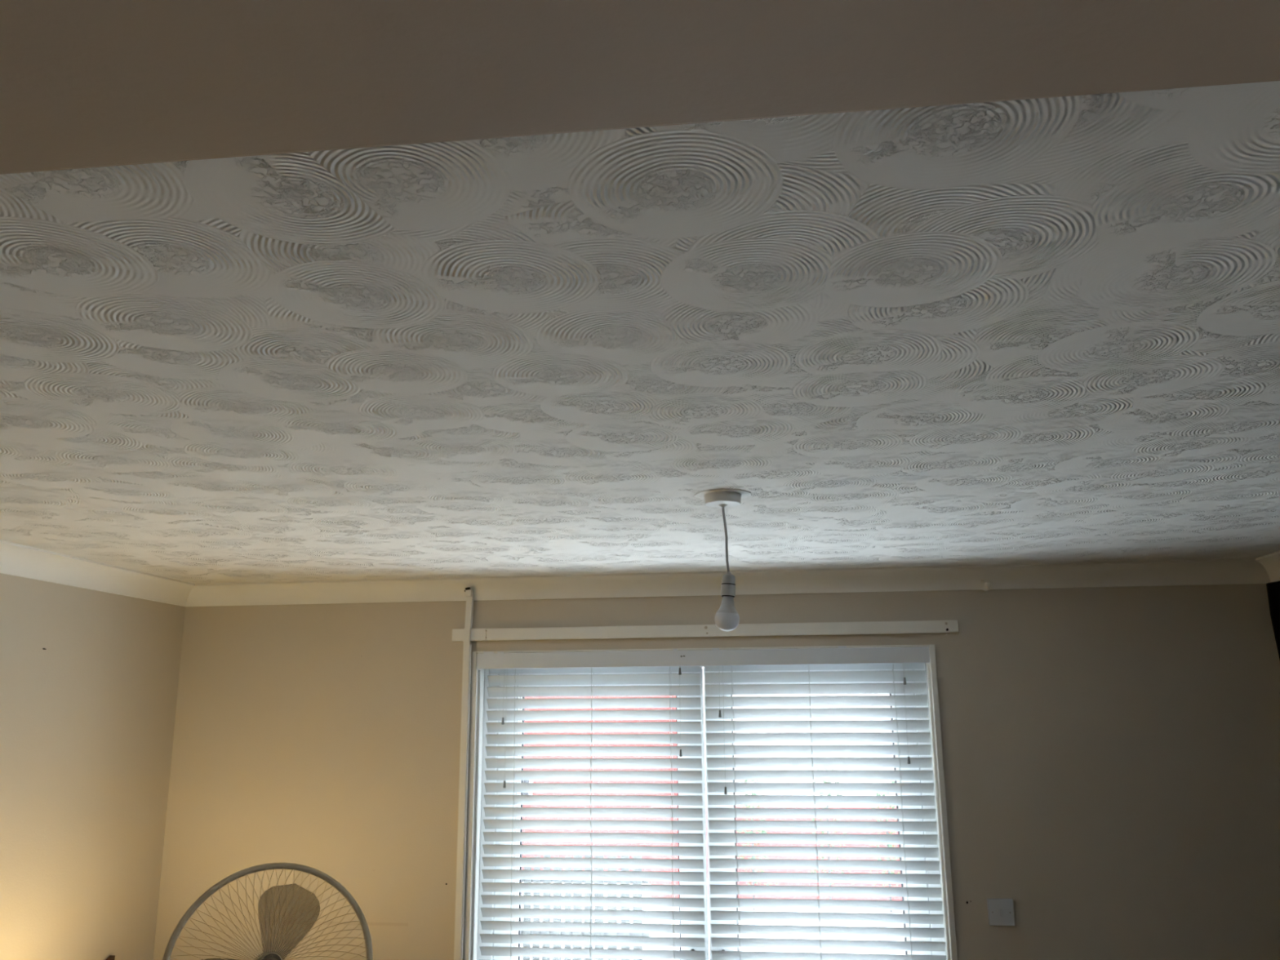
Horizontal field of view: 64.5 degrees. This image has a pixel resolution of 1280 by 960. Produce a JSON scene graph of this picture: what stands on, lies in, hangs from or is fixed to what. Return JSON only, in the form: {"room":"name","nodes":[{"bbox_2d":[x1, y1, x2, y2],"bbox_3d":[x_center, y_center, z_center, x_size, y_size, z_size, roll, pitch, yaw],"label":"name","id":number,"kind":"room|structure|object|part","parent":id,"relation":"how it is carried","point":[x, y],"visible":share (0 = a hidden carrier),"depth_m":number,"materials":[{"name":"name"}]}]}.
{"room":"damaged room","nodes":[
{"label":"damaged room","id":0,"kind":"room"},
{"bbox_2d":[0,573,185,959],"bbox_3d":[-2.319,0.912,0.896,0.121,2.400,7.000,-2,-13,6],"label":"wall","id":1,"kind":"structure","parent":0,"point":[89,678],"depth_m":3.56,"materials":[{"name":"beige paint"}]},
{"bbox_2d":[0,539,195,606],"bbox_3d":[-2.059,0.103,2.560,0.084,0.084,3.474,-2,-13,6],"label":"trim","id":2,"kind":"structure","parent":1,"relation":"attached to","point":[15,559],"depth_m":3.58,"materials":[{"name":"white paint"}]},
{"bbox_2d":[0,0,1279,174],"bbox_3d":[-0.220,-0.369,0.305,4.270,0.200,0.676,-2,-13,6],"label":"ceiling beam","id":3,"kind":"structure","parent":1,"relation":"attached to","point":[84,83],"depth_m":0.53,"materials":[{"name":"paint"}]},
{"bbox_2d":[0,80,1279,583],"bbox_3d":[-0.150,-0.390,0.933,4.470,0.120,7.000,-2,-13,6],"label":"ceiling","id":4,"kind":"structure","parent":0,"point":[1041,330],"depth_m":1.52,"materials":[{"name":"white paint"}]},
{"bbox_2d":[693,488,751,631],"bbox_3d":[0.208,0.202,2.499,0.144,0.340,0.131,-2,-13,6],"label":"pendant light","id":5,"kind":"object","parent":4,"relation":"hanging from","point":[726,619],"visible":1,"depth_m":2.48,"materials":[{"name":"paint"}]},
{"bbox_3d":[0.212,0.306,2.476,0.055,0.044,0.055,-2,-13,6],"label":"bulb","id":6,"kind":"part","parent":5,"relation":"part of","materials":[{"name":"grey plastic"}]},
{"bbox_2d":[153,583,1279,959],"bbox_3d":[0.249,1.578,3.895,4.270,2.400,0.301,-2,-13,6],"label":"wall","id":7,"kind":"structure","parent":0,"point":[1111,755],"depth_m":3.84,"materials":[{"name":"beige paint"}]},
{"bbox_2d":[453,586,473,959],"bbox_3d":[-0.679,1.588,3.825,0.032,2.365,0.048,-2,-13,6],"label":"pipe","id":8,"kind":"object","parent":7,"relation":"attached to","point":[467,649],"visible":1,"depth_m":3.92,"materials":[{"name":"beige paint"}]},
{"bbox_2d":[479,666,705,959],"bbox_3d":[-0.183,1.683,3.807,0.859,2.030,0.069,-2,-13,6],"label":"blind","id":9,"kind":"object","parent":7,"relation":"attached to","point":[591,679],"visible":1,"depth_m":3.91,"materials":[{"name":"white paint"}]},
{"bbox_3d":[-0.538,0.831,4.016,0.003,0.217,0.006,-2,-13,6],"label":"lift cord","id":10,"kind":"part","parent":9,"relation":"part of","materials":[{"name":"white fabric"}]},
{"bbox_3d":[-0.526,0.947,3.989,0.003,0.456,0.006,-2,-13,6],"label":"lift cord","id":11,"kind":"part","parent":9,"relation":"part of","materials":[{"name":"white fabric"}]},
{"bbox_3d":[-0.484,1.687,3.851,0.008,1.920,0.041,-3,-13,11],"label":"ladder cord","id":12,"kind":"part","parent":9,"relation":"part of","materials":[{"name":"white fabric"}]},
{"bbox_3d":[-0.180,1.676,3.817,0.008,1.920,0.041,-3,-13,11],"label":"ladder cord","id":13,"kind":"part","parent":9,"relation":"part of","materials":[{"name":"white fabric"}]},
{"bbox_3d":[0.128,1.666,3.783,0.008,1.920,0.041,-3,-13,11],"label":"ladder cord","id":14,"kind":"part","parent":9,"relation":"part of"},
{"bbox_3d":[0.155,0.868,3.925,0.003,0.342,0.006,-2,-13,6],"label":"lift cord","id":15,"kind":"part","parent":9,"relation":"part of","materials":[{"name":"white fabric"}]},
{"bbox_2d":[452,620,958,641],"bbox_3d":[0.227,0.593,3.957,1.971,0.057,0.022,-2,-13,6],"label":"batten","id":16,"kind":"object","parent":7,"relation":"attached to","point":[920,626],"visible":0.98,"depth_m":3.95,"materials":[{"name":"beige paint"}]},
{"bbox_2d":[463,644,957,959],"bbox_3d":[0.244,1.703,3.800,1.797,2.112,0.188,-2,-13,6],"label":"window","id":17,"kind":"structure","parent":7,"relation":"in","point":[479,693],"depth_m":3.91,"materials":[{"name":"white paint"}]},
{"bbox_2d":[475,645,929,669],"bbox_3d":[0.221,0.690,3.947,1.762,0.068,0.023,-2,-13,6],"label":"blind valance","id":18,"kind":"object","parent":17,"relation":"attached to","point":[842,655],"visible":1,"depth_m":3.93,"materials":[{"name":"grey plastic"}]},
{"bbox_2d":[186,558,1270,606],"bbox_3d":[0.217,0.410,3.968,4.270,0.090,0.084,-2,-13,6],"label":"trim","id":19,"kind":"structure","parent":7,"relation":"attached to","point":[1246,571],"depth_m":3.96,"materials":[{"name":"white paint"}]},
{"bbox_2d":[704,662,946,959],"bbox_3d":[0.682,1.654,3.710,0.848,2.030,0.069,-2,-13,6],"label":"blind","id":20,"kind":"object","parent":7,"relation":"attached to","point":[904,676],"visible":0.98,"depth_m":3.81,"materials":[{"name":"white paint"}]},
{"bbox_3d":[0.322,0.930,3.891,0.003,0.480,0.006,-2,-13,6],"label":"lift cord","id":21,"kind":"part","parent":20,"relation":"part of","materials":[{"name":"white fabric"}]},
{"bbox_3d":[0.368,1.657,3.756,0.008,1.920,0.041,-3,-13,11],"label":"ladder cord","id":22,"kind":"part","parent":20,"relation":"part of","materials":[{"name":"white fabric"}]},
{"bbox_3d":[0.661,1.647,3.723,0.008,1.920,0.041,-3,-13,11],"label":"ladder cord","id":23,"kind":"part","parent":20,"relation":"part of","materials":[{"name":"white fabric"}]},
{"bbox_3d":[0.980,1.637,3.687,0.008,1.920,0.041,-3,-13,11],"label":"ladder cord","id":24,"kind":"part","parent":20,"relation":"part of","materials":[{"name":"white fabric"}]},
{"bbox_3d":[1.001,0.853,3.827,0.003,0.371,0.006,-2,-13,6],"label":"lift cord","id":25,"kind":"part","parent":20,"relation":"part of","materials":[{"name":"white fabric"}]},
{"bbox_2d":[986,898,1014,925],"bbox_3d":[1.286,1.539,3.614,0.088,0.088,0.022,-2,-13,6],"label":"wall switch","id":26,"kind":"object","parent":7,"relation":"attached to","point":[1000,911],"visible":1,"depth_m":3.61,"materials":[{"name":"plastic"}]},
{"bbox_3d":[-0.130,2.056,0.373,4.470,0.100,7.000,-2,-13,6],"label":"floor","id":27,"kind":"structure","parent":0,"visible":0},
{"bbox_2d":[106,955,115,959],"bbox_3d":[-1.704,2.169,3.339,0.449,1.033,0.400,-2,-13,6],"label":"wooden chair","id":28,"kind":"object","parent":27,"relation":"on","point":[111,957],"visible":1,"depth_m":3.64,"materials":[{"name":"brown wood"}]},
{"bbox_2d":[162,862,373,959],"bbox_3d":[-0.729,1.546,1.890,0.418,1.583,0.400,-2,-13,6],"label":"pedestal fan","id":29,"kind":"object","parent":27,"relation":"on","point":[272,955],"visible":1,"depth_m":1.99,"materials":[{"name":"grey metal"}]},
{"bbox_3d":[2.040,0.763,0.407,0.120,2.400,7.000,-2,-13,6],"label":"wall","id":30,"kind":"structure","parent":0,"visible":0},
{"bbox_2d":[1255,551,1279,582],"bbox_3d":[2.099,-0.039,2.094,0.084,0.084,3.474,-2,-13,6],"label":"trim","id":31,"kind":"structure","parent":30,"relation":"attached to","point":[1271,562],"depth_m":3.69,"materials":[{"name":"white paint"}]},
{"bbox_2d":[1266,581,1279,660],"bbox_3d":[2.134,1.135,1.909,0.053,2.284,3.254,-2,-13,6],"label":"curtain","id":32,"kind":"object","parent":30,"relation":"hanging from","point":[1273,588],"visible":1,"depth_m":3.66,"materials":[{"name":"black fabric"}]},
{"label":"outside","id":33,"kind":"structure","parent":0,"visible":0},
{"bbox_2d":[520,765,905,959],"bbox_3d":[0.888,3.674,6.800,60.000,0.100,75.000,-2,-13,6],"label":"ground","id":34,"kind":"structure","parent":33,"point":[665,908],"depth_m":9.76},
{"bbox_2d":[520,854,649,959],"bbox_3d":[-1.543,3.505,8.297,3.250,0.900,0.060,-2,-13,6],"label":"picket fence","id":35,"kind":"object","parent":34,"relation":"on","point":[535,881],"visible":0.11,"depth_m":8.15,"materials":[{"name":"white wood"}]},
{"bbox_3d":[-1.542,3.473,8.315,3.250,0.510,0.040,-2,-13,6],"label":"rail","id":36,"kind":"part","parent":35,"relation":"part of","materials":[{"name":"wood"}]},
{"bbox_2d":[522,695,677,883],"bbox_3d":[-2.168,3.399,16.007,6.300,4.600,6.400,-2,-13,6],"label":"brick house","id":37,"kind":"structure","parent":34,"relation":"on","point":[611,708],"depth_m":12.63,"materials":[{"name":"brick"}]},
{"bbox_3d":[-1.557,3.851,12.697,0.340,0.290,0.010,-2,-13,6],"label":"pane","id":38,"kind":"part","parent":37,"relation":"part of","materials":[{"name":"white glass"}]},
{"bbox_2d":[737,780,777,910],"bbox_3d":[1.197,3.837,10.757,0.509,1.345,0.474,-2,-13,6],"label":"shrub","id":39,"kind":"object","parent":34,"relation":"on","point":[745,793],"visible":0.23,"depth_m":10.74,"materials":[{"name":"green plant"}]},
{"bbox_3d":[1.192,4.016,10.713,0.036,0.976,0.030,-2,-13,6],"label":"stem","id":40,"kind":"part","parent":39,"relation":"part of","materials":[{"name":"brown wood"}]},
{"bbox_2d":[649,805,902,900],"bbox_3d":[2.759,4.125,11.234,5.300,0.970,0.220,-2,-13,6],"label":"wall","id":41,"kind":"structure","parent":34,"relation":"on","point":[657,882],"depth_m":11.24,"materials":[{"name":"red brick"}]},
{"bbox_2d":[733,693,895,805],"bbox_3d":[5.522,3.698,17.599,8.400,4.600,6.400,-2,-13,6],"label":"house","id":42,"kind":"structure","parent":34,"relation":"on","point":[811,695],"depth_m":14.81,"materials":[{"name":"brick"}]},
{"bbox_2d":[810,767,854,899],"bbox_3d":[1.984,3.761,10.784,0.513,1.492,0.441,-2,-13,6],"label":"shrub","id":43,"kind":"object","parent":34,"relation":"on","point":[825,768],"visible":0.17,"depth_m":10.77,"materials":[{"name":"green plant"}]},
{"bbox_3d":[1.998,3.949,10.735,0.036,1.104,0.030,-2,-13,6],"label":"stem","id":44,"kind":"part","parent":43,"relation":"part of","materials":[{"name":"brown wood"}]},
{"bbox_2d":[869,780,900,912],"bbox_3d":[2.574,3.751,10.541,0.459,1.393,0.478,-2,-13,6],"label":"shrub","id":45,"kind":"object","parent":34,"relation":"on","point":[893,781],"visible":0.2,"depth_m":10.53,"materials":[{"name":"green plant"}]},
{"bbox_3d":[2.576,3.934,10.514,0.036,1.024,0.030,-2,-13,6],"label":"stem","id":46,"kind":"part","parent":45,"relation":"part of","materials":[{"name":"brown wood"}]}
]}

